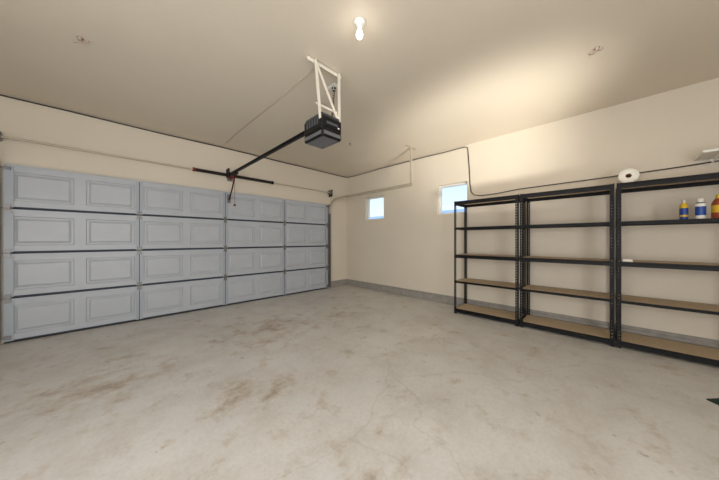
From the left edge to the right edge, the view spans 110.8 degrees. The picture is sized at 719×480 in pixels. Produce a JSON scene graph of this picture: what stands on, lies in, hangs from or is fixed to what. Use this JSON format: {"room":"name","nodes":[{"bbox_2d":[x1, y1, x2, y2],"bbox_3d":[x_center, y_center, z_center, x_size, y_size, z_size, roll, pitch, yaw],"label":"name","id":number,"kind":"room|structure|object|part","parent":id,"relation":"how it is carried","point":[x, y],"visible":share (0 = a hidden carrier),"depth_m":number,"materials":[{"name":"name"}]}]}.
{"room":"garage","nodes":[
{"label":"garage","id":0,"kind":"room"},
{"bbox_2d":[0,94,346,343],"bbox_3d":[-2.634,-0.255,4.685,6.600,2.970,0.150,0,0,-45],"label":"wall","id":1,"kind":"structure","parent":0,"point":[20,119],"depth_m":3.79,"materials":[{"name":"paint"}]},
{"bbox_2d":[0,163,329,343],"bbox_3d":[-2.509,0.160,4.630,4.870,2.140,0.079,0,0,-45],"label":"garage door","id":2,"kind":"structure","parent":1,"relation":"in","point":[82,251],"depth_m":3.75,"materials":[{"name":"metal"}]},
{"bbox_2d":[0,131,332,268],"bbox_3d":[-2.492,-0.095,4.613,5.040,2.410,0.150,0,0,-45],"label":"track","id":3,"kind":"object","parent":1,"relation":"attached to","point":[330,192],"visible":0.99,"depth_m":4.12,"materials":[{"name":"white metal"}]},
{"bbox_2d":[331,279,346,286],"bbox_3d":[-0.550,1.153,6.630,0.559,0.155,0.045,0,0,-45],"label":"baseboard","id":4,"kind":"structure","parent":1,"relation":"attached to","point":[342,282],"depth_m":6.60,"materials":[{"name":"concrete"}]},
{"bbox_2d":[328,145,415,287],"bbox_3d":[0.099,-0.278,5.522,0.320,2.976,2.529,0,0,-45],"label":"track","id":5,"kind":"object","parent":1,"relation":"attached to","point":[411,148],"visible":0.99,"depth_m":5.89,"materials":[{"name":"metal"}]},
{"bbox_2d":[0,285,718,479],"bbox_3d":[0.000,1.280,2.051,6.600,0.100,7.600,0,0,-45],"label":"floor","id":6,"kind":"structure","parent":0,"point":[345,382],"depth_m":1.91,"materials":[{"name":"concrete"}]},
{"bbox_2d":[454,194,525,326],"bbox_3d":[2.082,0.290,4.006,0.458,1.880,0.936,0,0,-45],"label":"storage rack","id":7,"kind":"object","parent":6,"relation":"on","point":[475,310],"visible":0.95,"depth_m":3.89,"materials":[{"name":"metal"}]},
{"bbox_2d":[520,183,614,346],"bbox_3d":[2.754,0.290,3.334,0.458,1.880,0.936,0,0,-45],"label":"storage rack","id":8,"kind":"object","parent":6,"relation":"on","point":[599,334],"visible":1,"depth_m":3.25,"materials":[{"name":"metal"}]},
{"bbox_2d":[616,172,718,366],"bbox_3d":[3.426,0.290,2.662,0.458,1.880,0.936,0,0,-45],"label":"storage rack","id":9,"kind":"object","parent":6,"relation":"on","point":[681,350],"visible":1,"depth_m":2.70,"materials":[{"name":"metal"}]},
{"bbox_2d":[622,258,632,261],"bbox_3d":[3.048,0.229,2.821,0.060,0.034,0.080,0,0,-45],"label":"block","id":10,"kind":"object","parent":9,"relation":"in","point":[623,259],"visible":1,"depth_m":2.81,"materials":[{"name":"paper"}]},
{"bbox_2d":[618,168,638,182],"bbox_3d":[3.150,-0.733,2.909,0.231,0.166,0.166,0,0,-45],"label":"paper towel roll","id":11,"kind":"object","parent":9,"relation":"on","point":[633,174],"visible":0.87,"depth_m":2.83,"materials":[{"name":"paper"}]},
{"bbox_2d":[679,200,688,218],"bbox_3d":[3.366,-0.311,2.574,0.083,0.206,0.058,0,0,-45],"label":"bottle","id":12,"kind":"object","parent":9,"relation":"in","point":[683,208],"visible":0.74,"depth_m":2.55,"materials":[{"name":"yellow plastic"}]},
{"bbox_2d":[695,198,705,218],"bbox_3d":[3.447,-0.314,2.507,0.068,0.210,0.068,0,0,-45],"label":"bottle","id":13,"kind":"object","parent":9,"relation":"in","point":[700,206],"visible":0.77,"depth_m":2.49,"materials":[{"name":"plastic"}]},
{"bbox_2d":[711,194,718,217],"bbox_3d":[3.512,-0.327,2.426,0.110,0.236,0.111,0,0,-1],"label":"bottle","id":14,"kind":"object","parent":9,"relation":"in","point":[715,204],"visible":0.8,"depth_m":2.42,"materials":[{"name":"orange plastic"}]},
{"bbox_2d":[706,398,718,404],"bbox_3d":[3.052,1.224,1.676,0.750,0.011,0.500,0,0,-3],"label":"floor mat","id":15,"kind":"object","parent":6,"relation":"on","point":[714,400],"visible":1,"depth_m":1.88,"materials":[{"name":"green rubber"}]},
{"bbox_2d":[0,0,718,176],"bbox_3d":[0.000,-1.790,2.051,7.600,0.100,6.600,0,0,45],"label":"ceiling","id":16,"kind":"structure","parent":0,"point":[429,77],"depth_m":2.47,"materials":[{"name":"paint"}]},
{"bbox_2d":[73,36,89,42],"bbox_3d":[-2.403,-1.715,2.143,0.101,0.048,0.075,0,0,-45],"label":"ceiling hook","id":17,"kind":"object","parent":16,"relation":"attached to","point":[81,39],"depth_m":2.13,"materials":[{"name":"beige metal"}]},
{"bbox_2d":[0,94,345,177],"bbox_3d":[-2.565,-1.724,4.629,6.220,0.026,0.020,0,0,-45],"label":"electrical cable","id":18,"kind":"object","parent":16,"relation":"attached to","point":[0,94],"visible":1,"depth_m":3.78,"materials":[{"name":"black rubber"}]},
{"bbox_2d":[225,55,340,205],"bbox_3d":[-1.382,-1.170,3.589,3.150,1.139,0.520,0,0,45],"label":"garage door opener","id":19,"kind":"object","parent":16,"relation":"hanging from","point":[323,130],"depth_m":2.53,"materials":[{"name":"black metal"}]},
{"bbox_3d":[-2.310,-0.900,4.509,0.070,0.600,0.404,0,0,-45],"label":"trolley arm","id":20,"kind":"part","parent":19,"relation":"part of","materials":[{"name":"black metal"}]},
{"bbox_3d":[-1.443,-1.250,3.641,0.048,0.160,2.990,0,0,-45],"label":"rail","id":21,"kind":"part","parent":19,"relation":"part of","materials":[{"name":"black metal"}]},
{"bbox_3d":[-0.386,-1.150,2.591,0.263,0.270,0.330,0,0,-45],"label":"motor","id":22,"kind":"part","parent":19,"relation":"part of","materials":[{"name":"plastic"}]},
{"bbox_3d":[-0.307,-1.483,2.760,0.171,0.513,0.182,0,0,-45],"label":"power cord","id":23,"kind":"part","parent":19,"relation":"part of","materials":[{"name":"white plastic"}]},
{"bbox_2d":[353,17,365,39],"bbox_3d":[0.000,-1.671,1.980,0.100,0.135,0.100,0,0,-45],"label":"ceiling light fixture","id":24,"kind":"object","parent":16,"relation":"attached to","point":[359,22],"depth_m":1.96,"materials":[{"name":"white glass"}]},
{"bbox_2d":[588,46,602,55],"bbox_3d":[2.142,-1.715,2.250,0.073,0.048,0.103,0,0,-45],"label":"ceiling hook","id":25,"kind":"object","parent":16,"relation":"attached to","point":[595,49],"depth_m":2.24,"materials":[{"name":"beige metal"}]},
{"bbox_2d":[347,78,718,339],"bbox_3d":[2.333,-0.255,4.278,0.150,2.970,7.450,0,0,-45],"label":"wall","id":26,"kind":"structure","parent":0,"point":[412,247],"depth_m":3.54,"materials":[{"name":"paint"}]},
{"bbox_2d":[368,196,383,219],"bbox_3d":[0.440,-0.790,6.210,0.055,0.580,0.600,0,0,-45],"label":"window","id":27,"kind":"structure","parent":26,"relation":"in","point":[369,199],"depth_m":6.38,"materials":[{"name":"white plastic"}]},
{"bbox_2d":[439,182,466,214],"bbox_3d":[1.837,-0.790,4.814,0.055,0.580,0.590,0,0,-45],"label":"window","id":28,"kind":"structure","parent":26,"relation":"in","point":[464,183],"depth_m":4.97,"materials":[{"name":"white plastic"}]},
{"bbox_2d":[346,279,718,348],"bbox_3d":[2.212,1.153,4.262,0.045,0.155,7.300,0,0,-45],"label":"baseboard","id":29,"kind":"structure","parent":26,"relation":"attached to","point":[445,299],"depth_m":3.72,"materials":[{"name":"concrete"}]},
{"bbox_2d":[347,147,718,195],"bbox_3d":[2.123,-1.250,4.365,0.015,0.954,6.970,0,0,-45],"label":"electrical cable","id":30,"kind":"object","parent":26,"relation":"attached to","point":[461,147],"visible":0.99,"depth_m":3.77,"materials":[{"name":"beige plastic"}]},
{"bbox_2d":[694,148,718,163],"bbox_3d":[3.977,-0.863,2.259,0.379,0.085,1.070,0,0,-45],"label":"wall shelf","id":31,"kind":"object","parent":26,"relation":"attached to","point":[712,154],"visible":1,"depth_m":2.58,"materials":[{"name":"white plastic"}]},
{"label":"outside","id":32,"kind":"structure","parent":0,"visible":0},
{"bbox_3d":[0.000,1.440,21.213,90.000,0.180,90.000,0,0,-45],"label":"ground","id":33,"kind":"structure","parent":32,"visible":0},
{"bbox_2d":[370,209,463,218],"bbox_3d":[3.889,-0.360,19.445,7.800,3.420,11.000,0,0,-45],"label":"neighboring house","id":34,"kind":"structure","parent":33,"relation":"on","point":[457,210],"depth_m":16.62,"materials":[{"name":"paint"}]}
]}

